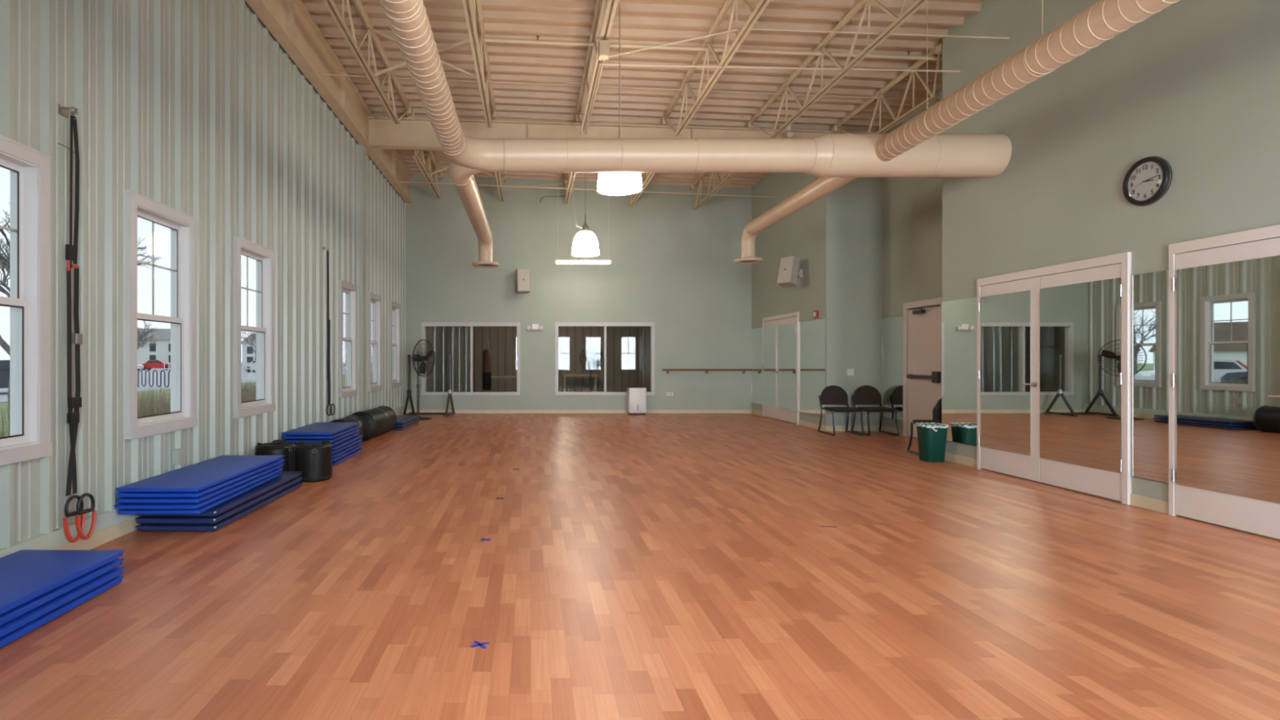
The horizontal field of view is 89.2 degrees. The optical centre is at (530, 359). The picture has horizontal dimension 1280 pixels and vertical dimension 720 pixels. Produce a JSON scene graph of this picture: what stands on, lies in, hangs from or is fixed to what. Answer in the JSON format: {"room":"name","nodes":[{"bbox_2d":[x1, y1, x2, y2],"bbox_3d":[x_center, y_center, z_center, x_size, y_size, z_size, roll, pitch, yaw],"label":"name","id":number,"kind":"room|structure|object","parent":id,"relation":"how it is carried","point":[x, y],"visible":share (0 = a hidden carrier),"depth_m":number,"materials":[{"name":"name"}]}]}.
{"room":"exercise studio","nodes":[
{"label":"exercise studio","id":0,"kind":"room"},
{"bbox_2d":[0,0,406,548],"bbox_3d":[-3.109,-1.790,7.660,0.162,6.420,16.220,0,0,0],"label":"wall","id":1,"kind":"structure","parent":0,"point":[193,108],"depth_m":5.74,"materials":[{"name":"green metal"}]},
{"bbox_2d":[0,134,52,465],"bbox_3d":[-3.105,-0.342,3.550,0.190,1.884,0.968,0,0,0],"label":"window","id":2,"kind":"structure","parent":1,"relation":"in","point":[28,302],"depth_m":3.94,"materials":[{"name":"white paint"}]},
{"bbox_2d":[57,103,96,542],"bbox_3d":[-2.994,-0.235,4.207,0.152,2.850,0.219,0,0,0],"label":"trainer","id":3,"kind":"object","parent":1,"relation":"hanging from","point":[71,251],"visible":1,"depth_m":4.20,"materials":[{"name":"black fabric"}]},
{"bbox_2d":[124,190,197,439],"bbox_3d":[-3.105,-0.342,5.310,0.190,1.884,0.958,0,0,0],"label":"window","id":4,"kind":"structure","parent":1,"relation":"in","point":[182,415],"depth_m":5.50,"materials":[{"name":"white paint"}]},
{"bbox_2d":[0,404,404,557],"bbox_3d":[-3.047,1.145,7.585,0.045,0.110,16.070,0,0,0],"label":"trim","id":5,"kind":"structure","parent":1,"relation":"attached to","point":[105,519],"depth_m":4.14,"materials":[{"name":"beige wood"}]},
{"bbox_2d":[52,410,406,550],"bbox_3d":[-3.045,1.250,7.585,0.050,0.100,16.070,0,0,0],"label":"baseboard","id":6,"kind":"structure","parent":1,"relation":"attached to","point":[99,538],"depth_m":4.54,"materials":[{"name":"beige wood"}]},
{"bbox_2d":[233,235,275,417],"bbox_3d":[-3.105,-0.342,7.080,0.190,1.884,0.968,0,0,0],"label":"window","id":7,"kind":"structure","parent":1,"relation":"in","point":[264,256],"depth_m":7.42,"materials":[{"name":"white paint"}]},
{"bbox_2d":[322,245,335,416],"bbox_3d":[-3.011,-0.425,9.528,0.119,2.510,0.221,0,0,16],"label":"trainer","id":8,"kind":"object","parent":1,"relation":"hanging from","point":[323,246],"visible":1,"depth_m":9.51,"materials":[{"name":"black fabric"}]},
{"bbox_2d":[244,0,413,203],"bbox_3d":[-2.945,-4.150,7.585,0.170,0.660,16.070,0,0,0],"label":"girder","id":9,"kind":"object","parent":1,"relation":"attached to","point":[289,21],"visible":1,"depth_m":9.17,"materials":[{"name":"beige metal"}]},
{"bbox_2d":[338,279,357,397],"bbox_3d":[-3.105,-0.342,10.680,0.190,1.884,0.958,0,0,0],"label":"window","id":10,"kind":"structure","parent":1,"relation":"in","point":[350,290],"depth_m":11.02,"materials":[{"name":"white paint"}]},
{"bbox_2d":[359,144,366,411],"bbox_3d":[-3.020,-1.260,11.455,0.100,5.120,0.250,0,0,0],"label":"trim","id":11,"kind":"structure","parent":1,"relation":"attached to","point":[362,151],"depth_m":11.34,"materials":[{"name":"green metal"}]},
{"bbox_2d":[368,291,382,391],"bbox_3d":[-3.105,-0.342,12.520,0.190,1.884,0.958,0,0,0],"label":"window","id":12,"kind":"structure","parent":1,"relation":"in","point":[375,300],"depth_m":12.90,"materials":[{"name":"white paint"}]},
{"bbox_2d":[389,301,400,387],"bbox_3d":[-3.105,-0.342,14.380,0.190,1.884,0.978,0,0,0],"label":"window","id":13,"kind":"structure","parent":1,"relation":"in","point":[394,308],"depth_m":14.77,"materials":[{"name":"white paint"}]},
{"bbox_2d":[426,326,447,391],"bbox_3d":[-3.350,-0.550,20.485,0.200,3.900,9.430,0,0,0],"label":"wall","id":14,"kind":"structure","parent":0,"point":[429,329],"depth_m":22.49,"materials":[{"name":"grey"}]},
{"bbox_2d":[447,326,650,391],"bbox_3d":[2.875,-0.550,25.082,12.250,3.900,0.235,0,0,0],"label":"wall","id":15,"kind":"structure","parent":0,"point":[628,348],"depth_m":25.00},
{"bbox_2d":[404,173,751,409],"bbox_3d":[1.175,-1.750,15.695,8.850,6.300,0.150,0,0,0],"label":"wall","id":16,"kind":"structure","parent":0,"point":[673,267],"depth_m":15.62,"materials":[{"name":"green paint"}]},
{"bbox_2d":[421,322,519,395],"bbox_3d":[-1.455,-0.030,15.685,2.410,1.780,0.170,0,0,0],"label":"window","id":17,"kind":"structure","parent":16,"relation":"in","point":[424,325],"depth_m":15.60,"materials":[{"name":"white paint"}]},
{"bbox_2d":[515,268,529,293],"bbox_3d":[-0.173,-1.878,15.352,0.333,0.564,0.534,0,0,0],"label":"wall speaker","id":18,"kind":"object","parent":16,"relation":"attached to","point":[522,275],"visible":1,"depth_m":15.12,"materials":[{"name":"beige plastic"}]},
{"bbox_2d":[406,409,751,413],"bbox_3d":[1.190,1.258,15.614,8.420,0.085,0.012,0,0,0],"label":"baseboard","id":19,"kind":"structure","parent":16,"relation":"attached to","point":[407,411],"depth_m":15.61,"materials":[{"name":"beige wood"}]},
{"bbox_2d":[555,322,654,395],"bbox_3d":[1.817,-0.030,15.685,2.425,1.780,0.170,0,0,0],"label":"window","id":20,"kind":"structure","parent":16,"relation":"in","point":[605,325],"depth_m":15.60,"materials":[{"name":"white paint"}]},
{"bbox_2d":[0,413,1279,719],"bbox_3d":[1.650,1.360,7.485,9.900,0.120,16.270,0,0,0],"label":"floor","id":21,"kind":"structure","parent":0,"point":[635,566],"depth_m":3.44,"materials":[{"name":"brown wood"}]},
{"bbox_2d":[0,576,124,648],"bbox_3d":[-2.668,1.274,2.831,0.604,0.047,1.800,0,0,0],"label":"exercise mat","id":22,"kind":"object","parent":21,"relation":"on","point":[33,625],"visible":0.38,"depth_m":3.21,"materials":[{"name":"blue plastic"}]},
{"bbox_2d":[0,567,125,637],"bbox_3d":[-2.664,1.224,2.832,0.604,0.047,1.800,0,0,0],"label":"exercise mat","id":23,"kind":"object","parent":22,"relation":"on","point":[7,628],"visible":0.39,"depth_m":3.21,"materials":[{"name":"blue plastic"}]},
{"bbox_2d":[0,558,124,626],"bbox_3d":[-2.671,1.174,2.835,0.604,0.047,1.800,0,0,0],"label":"exercise mat","id":24,"kind":"object","parent":23,"relation":"on","point":[7,616],"visible":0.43,"depth_m":3.21,"materials":[{"name":"blue plastic"}]},
{"bbox_2d":[0,550,124,614],"bbox_3d":[-2.668,1.124,2.838,0.604,0.047,1.800,0,0,0],"label":"exercise mat","id":25,"kind":"object","parent":24,"relation":"on","point":[25,575],"visible":1,"depth_m":3.38,"materials":[{"name":"blue plastic"}]},
{"bbox_2d":[135,482,302,531],"bbox_3d":[-2.657,1.271,5.698,0.614,0.053,1.764,0,0,1],"label":"exercise mat","id":26,"kind":"object","parent":21,"relation":"on","point":[143,526],"visible":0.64,"depth_m":4.88,"materials":[{"name":"blue plastic"}]},
{"bbox_2d":[134,476,302,524],"bbox_3d":[-2.663,1.215,5.700,0.614,0.053,1.764,0,0,1],"label":"exercise mat","id":27,"kind":"object","parent":26,"relation":"on","point":[143,519],"visible":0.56,"depth_m":4.87,"materials":[{"name":"blue plastic"}]},
{"bbox_2d":[137,471,302,516],"bbox_3d":[-2.660,1.159,5.701,0.614,0.053,1.764,0,0,1],"label":"exercise mat","id":28,"kind":"object","parent":27,"relation":"on","point":[286,476],"visible":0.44,"depth_m":5.39,"materials":[{"name":"blue plastic"}]},
{"bbox_2d":[116,471,282,514],"bbox_3d":[-2.722,1.109,5.466,0.604,0.038,1.620,0,0,-1],"label":"exercise mat","id":29,"kind":"object","parent":28,"relation":"on","point":[215,503],"visible":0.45,"depth_m":4.68,"materials":[{"name":"blue plastic"}]},
{"bbox_2d":[113,467,283,509],"bbox_3d":[-2.719,1.069,5.449,0.604,0.038,1.620,0,0,0],"label":"exercise mat","id":30,"kind":"object","parent":29,"relation":"on","point":[122,505],"visible":0.43,"depth_m":4.69,"materials":[{"name":"blue plastic"}]},
{"bbox_2d":[115,463,284,502],"bbox_3d":[-2.717,1.028,5.465,0.604,0.038,1.620,0,0,0],"label":"exercise mat","id":31,"kind":"object","parent":30,"relation":"on","point":[122,500],"visible":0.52,"depth_m":4.71,"materials":[{"name":"blue plastic"}]},
{"bbox_2d":[115,459,284,497],"bbox_3d":[-2.714,0.987,5.470,0.604,0.038,1.620,0,0,0],"label":"exercise mat","id":32,"kind":"object","parent":31,"relation":"on","point":[223,484],"visible":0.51,"depth_m":4.70,"materials":[{"name":"blue plastic"}]},
{"bbox_2d":[115,455,284,492],"bbox_3d":[-2.713,0.946,5.459,0.604,0.038,1.620,0,0,0],"label":"exercise mat","id":33,"kind":"object","parent":32,"relation":"on","point":[202,475],"visible":1,"depth_m":5.15,"materials":[{"name":"blue plastic"}]},
{"bbox_2d":[254,439,295,471],"bbox_3d":[-2.800,1.097,7.034,0.416,0.406,0.424,0,0,0],"label":"bag","id":34,"kind":"object","parent":21,"relation":"on","point":[286,449],"visible":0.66,"depth_m":6.91,"materials":[{"name":"black leather"}]},
{"bbox_2d":[294,440,332,482],"bbox_3d":[-2.369,1.092,6.980,0.404,0.416,0.397,0,0,0],"label":"bag","id":35,"kind":"object","parent":21,"relation":"on","point":[314,459],"visible":0.91,"depth_m":6.82,"materials":[{"name":"black leather"}]},
{"bbox_2d":[332,448,363,465],"bbox_3d":[-2.700,1.276,8.472,0.624,0.044,1.300,0,0,0],"label":"exercise mat","id":36,"kind":"object","parent":21,"relation":"on","point":[334,463],"visible":0.26,"depth_m":8.35,"materials":[{"name":"blue plastic"}]},
{"bbox_2d":[332,444,362,461],"bbox_3d":[-2.708,1.228,8.489,0.624,0.044,1.300,0,0,0],"label":"exercise mat","id":37,"kind":"object","parent":36,"relation":"on","point":[335,459],"visible":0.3,"depth_m":8.36,"materials":[{"name":"blue plastic"}]},
{"bbox_2d":[332,441,362,457],"bbox_3d":[-2.704,1.181,8.476,0.624,0.044,1.300,0,0,0],"label":"exercise mat","id":38,"kind":"object","parent":37,"relation":"on","point":[359,443],"visible":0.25,"depth_m":8.35,"materials":[{"name":"blue plastic"}]},
{"bbox_2d":[332,438,362,453],"bbox_3d":[-2.706,1.135,8.477,0.624,0.044,1.300,0,0,0],"label":"exercise mat","id":39,"kind":"object","parent":38,"relation":"on","point":[334,451],"visible":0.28,"depth_m":8.36,"materials":[{"name":"blue plastic"}]},
{"bbox_2d":[332,435,362,449],"bbox_3d":[-2.704,1.087,8.488,0.624,0.044,1.300,0,0,0],"label":"exercise mat","id":40,"kind":"object","parent":39,"relation":"on","point":[357,437],"visible":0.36,"depth_m":8.40,"materials":[{"name":"blue plastic"}]},
{"bbox_2d":[293,431,359,446],"bbox_3d":[-2.725,1.040,8.449,0.614,0.044,1.300,0,0,-1],"label":"exercise mat","id":41,"kind":"object","parent":40,"relation":"on","point":[334,443],"visible":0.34,"depth_m":8.33,"materials":[{"name":"blue plastic"}]},
{"bbox_2d":[281,428,359,443],"bbox_3d":[-2.728,0.994,8.432,0.614,0.044,1.300,0,0,0],"label":"exercise mat","id":42,"kind":"object","parent":41,"relation":"on","point":[293,441],"visible":0.38,"depth_m":7.84,"materials":[{"name":"blue plastic"}]},
{"bbox_2d":[282,425,359,439],"bbox_3d":[-2.724,0.947,8.450,0.614,0.044,1.300,0,0,0],"label":"exercise mat","id":43,"kind":"object","parent":42,"relation":"on","point":[286,437],"visible":0.5,"depth_m":7.81,"materials":[{"name":"blue plastic"}]},
{"bbox_2d":[280,422,359,435],"bbox_3d":[-2.727,0.899,8.433,0.614,0.044,1.300,0,0,0],"label":"exercise mat","id":44,"kind":"object","parent":43,"relation":"on","point":[317,428],"visible":1,"depth_m":8.18,"materials":[{"name":"blue plastic"}]},
{"bbox_2d":[329,414,367,439],"bbox_3d":[-2.800,1.085,9.715,0.440,0.440,0.870,0,0,0],"label":"bag","id":45,"kind":"object","parent":21,"relation":"on","point":[352,418],"visible":0.27,"depth_m":9.87,"materials":[{"name":"black leather"}]},
{"bbox_2d":[351,405,396,440],"bbox_3d":[-2.680,1.065,10.885,0.482,0.482,1.332,0,0,3],"label":"bag","id":46,"kind":"object","parent":21,"relation":"on","point":[380,420],"visible":0.79,"depth_m":10.60,"materials":[{"name":"black leather"}]},
{"bbox_2d":[411,339,435,420],"bbox_3d":[-2.461,0.423,14.031,0.637,1.753,0.740,0,0,0],"label":"pedestal fan","id":47,"kind":"object","parent":21,"relation":"on","point":[417,357],"visible":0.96,"depth_m":14.02,"materials":[{"name":"black metal"}]},
{"bbox_2d":[402,354,456,416],"bbox_3d":[-2.380,0.585,15.100,1.160,1.430,0.760,0,0,0],"label":"frame","id":48,"kind":"object","parent":21,"relation":"on","point":[409,391],"visible":0.91,"depth_m":15.08,"materials":[{"name":"black metal"}]},
{"bbox_2d":[623,386,646,414],"bbox_3d":[2.498,0.968,15.310,0.495,0.665,0.380,0,0,0],"label":"air purifier","id":49,"kind":"object","parent":21,"relation":"on","point":[636,395],"visible":1,"depth_m":15.13,"materials":[{"name":"white plastic"}]},
{"bbox_2d":[817,385,864,435],"bbox_3d":[5.470,0.881,11.280,0.535,0.844,0.630,0,0,0],"label":"chair","id":50,"kind":"object","parent":21,"relation":"on","point":[832,394],"visible":1,"depth_m":11.50,"materials":[{"name":"black fabric"}]},
{"bbox_2d":[851,385,899,435],"bbox_3d":[6.070,0.881,11.280,0.535,0.844,0.630,0,0,0],"label":"chair","id":51,"kind":"object","parent":21,"relation":"on","point":[865,394],"visible":0.96,"depth_m":11.50,"materials":[{"name":"brown fabric"}]},
{"bbox_2d":[906,397,942,454],"bbox_3d":[5.600,0.881,8.759,0.535,0.844,0.630,0,0,0],"label":"chair","id":52,"kind":"object","parent":21,"relation":"on","point":[937,409],"visible":0.28,"depth_m":8.53,"materials":[{"name":"brown fabric"}]},
{"bbox_2d":[915,422,948,462],"bbox_3d":[5.165,1.060,8.228,0.324,0.480,0.321,0,0,0],"label":"waste bin","id":53,"kind":"object","parent":21,"relation":"on","point":[931,437],"visible":1,"depth_m":8.12,"materials":[{"name":"teal plastic"}]},
{"bbox_2d":[301,0,985,188],"bbox_3d":[1.685,-4.471,7.622,9.870,0.660,16.545,0,0,0],"label":"ceiling","id":54,"kind":"structure","parent":0,"point":[651,22],"depth_m":9.49,"materials":[{"name":"beige metal"}]},
{"bbox_2d":[322,0,412,124],"bbox_3d":[-2.180,-4.183,6.290,0.104,0.640,10.480,0,0,0],"label":"joist","id":55,"kind":"object","parent":54,"relation":"attached to","point":[351,41],"visible":0.94,"depth_m":8.67,"materials":[{"name":"beige paint"}]},
{"bbox_2d":[373,29,476,79],"bbox_3d":[-1.425,-4.145,8.700,1.412,0.665,0.075,0,0,0],"label":"brace","id":56,"kind":"object","parent":55,"relation":"attached to","point":[375,31],"visible":0.46,"depth_m":8.70,"materials":[{"name":"beige paint"}]},
{"bbox_2d":[407,111,443,199],"bbox_3d":[-2.180,-4.183,13.610,0.104,0.640,3.960,0,0,0],"label":"joist","id":57,"kind":"object","parent":54,"relation":"attached to","point":[430,156],"visible":0.74,"depth_m":13.88,"materials":[{"name":"beige paint"}]},
{"bbox_2d":[462,0,496,128],"bbox_3d":[-0.670,-4.120,6.290,0.104,0.640,10.480,0,0,0],"label":"joist","id":58,"kind":"object","parent":54,"relation":"attached to","point":[479,37],"visible":1,"depth_m":8.57,"materials":[{"name":"beige paint"}]},
{"bbox_2d":[563,119,579,204],"bbox_3d":[0.860,-4.056,13.610,0.104,0.640,3.960,0,0,0],"label":"joist","id":59,"kind":"object","parent":54,"relation":"attached to","point":[567,180],"visible":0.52,"depth_m":14.47,"materials":[{"name":"beige paint"}]},
{"bbox_2d":[397,181,779,197],"bbox_3d":[1.235,-3.705,13.900,8.331,0.370,0.024,0,0,0],"label":"rod","id":60,"kind":"object","parent":59,"relation":"attached to","point":[397,181],"visible":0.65,"depth_m":13.89,"materials":[{"name":"beige paint"}]},
{"bbox_2d":[555,172,610,264],"bbox_3d":[1.190,-3.278,14.420,1.240,2.225,0.080,0,0,0],"label":"tube light","id":61,"kind":"object","parent":54,"relation":"hanging from","point":[557,261],"visible":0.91,"depth_m":14.38,"materials":[{"name":"white plastic"}]},
{"bbox_2d":[570,178,599,257],"bbox_3d":[1.100,-3.234,12.800,0.584,2.273,0.584,0,0,0],"label":"pendant lamp","id":62,"kind":"object","parent":54,"relation":"hanging from","point":[585,244],"visible":0.98,"depth_m":12.62,"materials":[{"name":"white"}]},
{"bbox_2d":[575,0,617,131],"bbox_3d":[0.860,-4.056,6.290,0.104,0.640,10.480,0,0,0],"label":"joist","id":63,"kind":"object","parent":54,"relation":"attached to","point":[602,16],"visible":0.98,"depth_m":8.58,"materials":[{"name":"beige paint"}]},
{"bbox_2d":[598,40,609,60],"bbox_3d":[0.860,-3.630,7.495,0.120,0.180,0.130,0,0,0],"label":"junction box","id":64,"kind":"object","parent":63,"relation":"attached to","point":[603,45],"visible":1,"depth_m":7.44,"materials":[{"name":"beige paint"}]},
{"bbox_2d":[361,76,939,101],"bbox_3d":[1.785,-4.272,10.060,9.271,0.405,0.020,0,0,0],"label":"rod","id":65,"kind":"object","parent":63,"relation":"attached to","point":[362,77],"visible":0.65,"depth_m":10.05,"materials":[{"name":"beige paint"}]},
{"bbox_2d":[595,124,643,195],"bbox_3d":[1.100,-3.234,7.900,0.584,2.273,0.584,0,0,0],"label":"pendant lamp","id":66,"kind":"object","parent":54,"relation":"hanging from","point":[609,184],"visible":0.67,"depth_m":7.75,"materials":[{"name":"white"}]},
{"bbox_2d":[484,35,942,61],"bbox_3d":[2.900,-4.197,8.660,7.042,0.368,0.054,0,0,0],"label":"pipe","id":67,"kind":"object","parent":54,"relation":"hanging from","point":[486,39],"visible":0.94,"depth_m":8.64,"materials":[{"name":"beige metal"}]},
{"bbox_2d":[661,0,770,135],"bbox_3d":[2.400,-3.992,6.290,0.104,0.640,10.480,0,0,0],"label":"joist","id":68,"kind":"object","parent":54,"relation":"attached to","point":[761,5],"visible":0.99,"depth_m":8.39,"materials":[{"name":"beige paint"}]},
{"bbox_2d":[689,126,746,209],"bbox_3d":[3.940,-3.929,13.610,0.104,0.640,3.960,0,0,0],"label":"joist","id":69,"kind":"object","parent":54,"relation":"attached to","point":[692,186],"visible":0.62,"depth_m":14.33,"materials":[{"name":"beige paint"}]},
{"bbox_2d":[378,0,1180,267],"bbox_3d":[2.185,-3.108,5.908,6.574,2.686,12.817,0,0,0],"label":"ventilation duct","id":70,"kind":"object","parent":54,"relation":"hanging from","point":[917,148],"visible":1,"depth_m":7.22,"materials":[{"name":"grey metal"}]},
{"bbox_2d":[733,256,763,264],"bbox_3d":[4.000,-1.837,11.750,0.520,0.085,0.520,0,0,0],"label":"diffuser","id":71,"kind":"object","parent":70,"relation":"attached to","point":[744,260],"depth_m":11.67,"materials":[{"name":"beige metal"}]},
{"bbox_2d":[746,0,928,137],"bbox_3d":[3.940,-3.929,6.290,0.104,0.640,10.480,0,0,0],"label":"joist","id":72,"kind":"object","parent":54,"relation":"attached to","point":[904,15],"visible":0.91,"depth_m":8.26,"materials":[{"name":"beige paint"}]},
{"bbox_2d":[831,42,942,133],"bbox_3d":[5.470,-3.865,9.985,0.104,0.640,3.090,0,0,0],"label":"joist","id":73,"kind":"object","parent":54,"relation":"attached to","point":[937,50],"visible":0.77,"depth_m":9.44,"materials":[{"name":"beige paint"}]},
{"bbox_2d":[751,172,882,426],"bbox_3d":[6.010,-1.750,13.725,1.220,6.300,4.090,0,0,0],"label":"wall","id":74,"kind":"structure","parent":0,"point":[837,238],"depth_m":11.68,"materials":[{"name":"paint"}]},
{"bbox_2d":[751,327,762,404],"bbox_3d":[5.394,0.140,15.205,0.011,1.811,0.798,0,0,0],"label":"wall mirror","id":75,"kind":"object","parent":74,"relation":"attached to","point":[757,333],"visible":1,"depth_m":15.22,"materials":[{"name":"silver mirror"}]},
{"bbox_2d":[762,311,799,424],"bbox_3d":[5.357,0.165,13.830,0.086,2.270,1.940,0,0,0],"label":"door","id":76,"kind":"structure","parent":74,"relation":"in","point":[780,333],"depth_m":13.71,"materials":[{"name":"paint"}]},
{"bbox_2d":[777,255,802,287],"bbox_3d":[5.132,-1.736,12.610,0.534,0.590,0.429,0,0,0],"label":"wall speaker","id":77,"kind":"object","parent":74,"relation":"attached to","point":[788,271],"visible":1,"depth_m":12.52,"materials":[{"name":"beige plastic"}]},
{"bbox_2d":[799,318,825,417],"bbox_3d":[5.394,0.140,12.277,0.011,1.811,1.143,0,0,0],"label":"wall mirror","id":78,"kind":"object","parent":74,"relation":"attached to","point":[811,332],"visible":1,"depth_m":12.26,"materials":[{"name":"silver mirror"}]},
{"bbox_2d":[882,90,942,438],"bbox_3d":[6.520,-1.750,10.035,0.200,6.300,3.290,0,0,0],"label":"wall","id":79,"kind":"structure","parent":0,"point":[912,206],"depth_m":10.81,"materials":[{"name":"paint"}]},
{"bbox_2d":[367,116,888,150],"bbox_3d":[1.745,-3.974,11.580,9.350,0.790,0.180,0,0,0],"label":"girder","id":80,"kind":"object","parent":79,"relation":"attached to","point":[419,134],"visible":0.4,"depth_m":11.57,"materials":[{"name":"beige metal"}]},
{"bbox_2d":[882,315,902,420],"bbox_3d":[6.413,0.140,11.318,0.011,1.811,0.693,0,0,0],"label":"wall mirror","id":81,"kind":"object","parent":79,"relation":"attached to","point":[892,326],"visible":0.93,"depth_m":11.33,"materials":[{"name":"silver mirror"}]},
{"bbox_2d":[902,297,942,437],"bbox_3d":[6.316,0.165,10.400,0.209,2.270,1.120,0,0,0],"label":"door","id":82,"kind":"structure","parent":79,"relation":"in","point":[922,326],"depth_m":10.48,"materials":[{"name":"paint"}]},
{"bbox_2d":[942,0,1279,540],"bbox_3d":[6.010,-1.750,3.970,1.220,6.300,8.840,0,0,0],"label":"wall","id":83,"kind":"structure","parent":0,"point":[1193,86],"depth_m":5.92,"materials":[{"name":"paint"}]},
{"bbox_2d":[598,63,959,72],"bbox_3d":[3.130,-3.675,8.050,4.540,0.114,0.024,0,0,0],"label":"conduit","id":84,"kind":"object","parent":83,"relation":"attached to","point":[746,67],"visible":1,"depth_m":8.04,"materials":[{"name":"beige metal"}]},
{"bbox_2d":[607,28,1009,57],"bbox_3d":[3.146,-3.630,7.257,4.508,0.220,0.176,0,0,3],"label":"conduit","id":85,"kind":"object","parent":83,"relation":"attached to","point":[736,29],"visible":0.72,"depth_m":7.21,"materials":[{"name":"beige metal"}]},
{"bbox_2d":[942,296,977,446],"bbox_3d":[5.394,0.140,8.044,0.012,1.811,0.687,0,0,0],"label":"wall mirror","id":86,"kind":"object","parent":83,"relation":"attached to","point":[959,317],"visible":0.83,"depth_m":8.03,"materials":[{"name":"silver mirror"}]},
{"bbox_2d":[751,408,1168,514],"bbox_3d":[5.904,1.250,7.579,1.032,0.100,16.058,0,0,0],"label":"baseboard","id":87,"kind":"structure","parent":83,"relation":"attached to","point":[1152,504],"depth_m":8.05,"materials":[{"name":"beige wood"}]},
{"bbox_2d":[977,252,1131,504],"bbox_3d":[5.357,0.165,6.720,0.086,2.270,1.940,0,0,0],"label":"door","id":88,"kind":"structure","parent":83,"relation":"in","point":[1054,351],"depth_m":6.49,"materials":[{"name":"paint"}]},
{"bbox_2d":[1122,155,1172,206],"bbox_3d":[5.373,-1.560,5.590,0.054,0.422,0.422,0,0,0],"label":"wall clock","id":89,"kind":"object","parent":83,"relation":"attached to","point":[1147,180],"visible":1,"depth_m":5.57,"materials":[{"name":"black plastic"}]},
{"bbox_2d":[1131,269,1168,484],"bbox_3d":[5.394,0.140,5.564,0.012,1.811,0.351,0,0,0],"label":"wall mirror","id":90,"kind":"object","parent":83,"relation":"attached to","point":[1149,290],"visible":1,"depth_m":5.57,"materials":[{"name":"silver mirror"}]},
{"bbox_2d":[1168,224,1279,539],"bbox_3d":[5.357,0.165,4.410,0.086,2.270,1.940,0,0,0],"label":"door","id":91,"kind":"structure","parent":83,"relation":"in","point":[1224,301],"depth_m":4.94,"materials":[{"name":"paint"}]},
{"bbox_3d":[2.875,-2.400,20.385,12.250,0.200,9.230,0,0,0],"label":"ceiling","id":92,"kind":"structure","parent":0,"visible":0},
{"bbox_2d":[482,326,491,390],"bbox_3d":[-1.360,-0.680,20.000,0.270,3.240,0.270,0,0,0],"label":"bag","id":93,"kind":"object","parent":92,"relation":"hanging from","point":[486,353],"visible":0.97,"depth_m":19.89,"materials":[{"name":"black leather"}]},
{"bbox_3d":[2.875,1.360,20.385,12.250,0.120,9.230,0,0,0],"label":"floor","id":94,"kind":"structure","parent":0,"visible":0},
{"bbox_2d":[579,345,604,391],"bbox_3d":[1.872,0.423,20.267,0.740,1.753,0.637,0,0,-38],"label":"pedestal fan","id":95,"kind":"object","parent":94,"relation":"on","point":[590,358],"visible":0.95,"depth_m":20.16,"materials":[{"name":"black metal"}]},
{"label":"outside","id":96,"kind":"structure","parent":0,"visible":0},
{"bbox_2d":[0,363,371,437],"bbox_3d":[-100.000,1.470,110.000,320.000,0.100,300.000,0,0,0],"label":"lawn","id":97,"kind":"structure","parent":96,"point":[5,404],"depth_m":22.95,"materials":[{"name":"green plant"}]},
{"bbox_2d":[0,210,9,418],"bbox_3d":[-10.412,-0.908,12.853,4.200,4.695,3.213,0,0,29],"label":"bare tree","id":98,"kind":"object","parent":97,"relation":"on","point":[3,344],"visible":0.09,"depth_m":13.12,"materials":[{"name":"brown plant"}]},
{"bbox_2d":[0,203,162,297],"bbox_3d":[-14.019,-1.684,19.045,4.284,6.260,5.599,0,0,0],"label":"bare tree","id":99,"kind":"object","parent":97,"relation":"on","point":[6,244],"visible":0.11,"depth_m":18.33,"materials":[{"name":"brown plant"}]},
{"bbox_2d":[137,320,157,350],"bbox_3d":[-60.776,-2.742,100.866,7.434,8.347,4.400,0,0,33],"label":"bare tree","id":100,"kind":"object","parent":97,"relation":"on","point":[140,337],"visible":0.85,"depth_m":100.22,"materials":[{"name":"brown plant"}]},
{"bbox_2d":[137,328,170,364],"bbox_3d":[-86.000,-2.790,146.000,12.000,8.420,9.000,0,0,-29],"label":"house","id":101,"kind":"structure","parent":97,"relation":"on","point":[161,351],"depth_m":142.69,"materials":[{"name":"white"}]},
{"bbox_2d":[0,366,371,403],"bbox_3d":[-39.750,1.405,50.000,44.500,0.030,180.000,0,0,0],"label":"parking lot","id":102,"kind":"structure","parent":97,"relation":"on","point":[3,392],"depth_m":44.48,"materials":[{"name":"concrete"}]},
{"bbox_2d":[0,360,9,388],"bbox_3d":[-21.905,0.690,26.586,1.800,1.400,4.470,0,0,21],"label":"car","id":103,"kind":"object","parent":102,"relation":"on","point":[4,364],"visible":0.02,"depth_m":25.93,"materials":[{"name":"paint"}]},
{"bbox_2d":[240,333,256,364],"bbox_3d":[-58.000,-2.070,140.000,10.000,6.980,9.000,0,0,-23],"label":"house","id":104,"kind":"structure","parent":97,"relation":"on","point":[248,353],"depth_m":134.93,"materials":[{"name":"white"}]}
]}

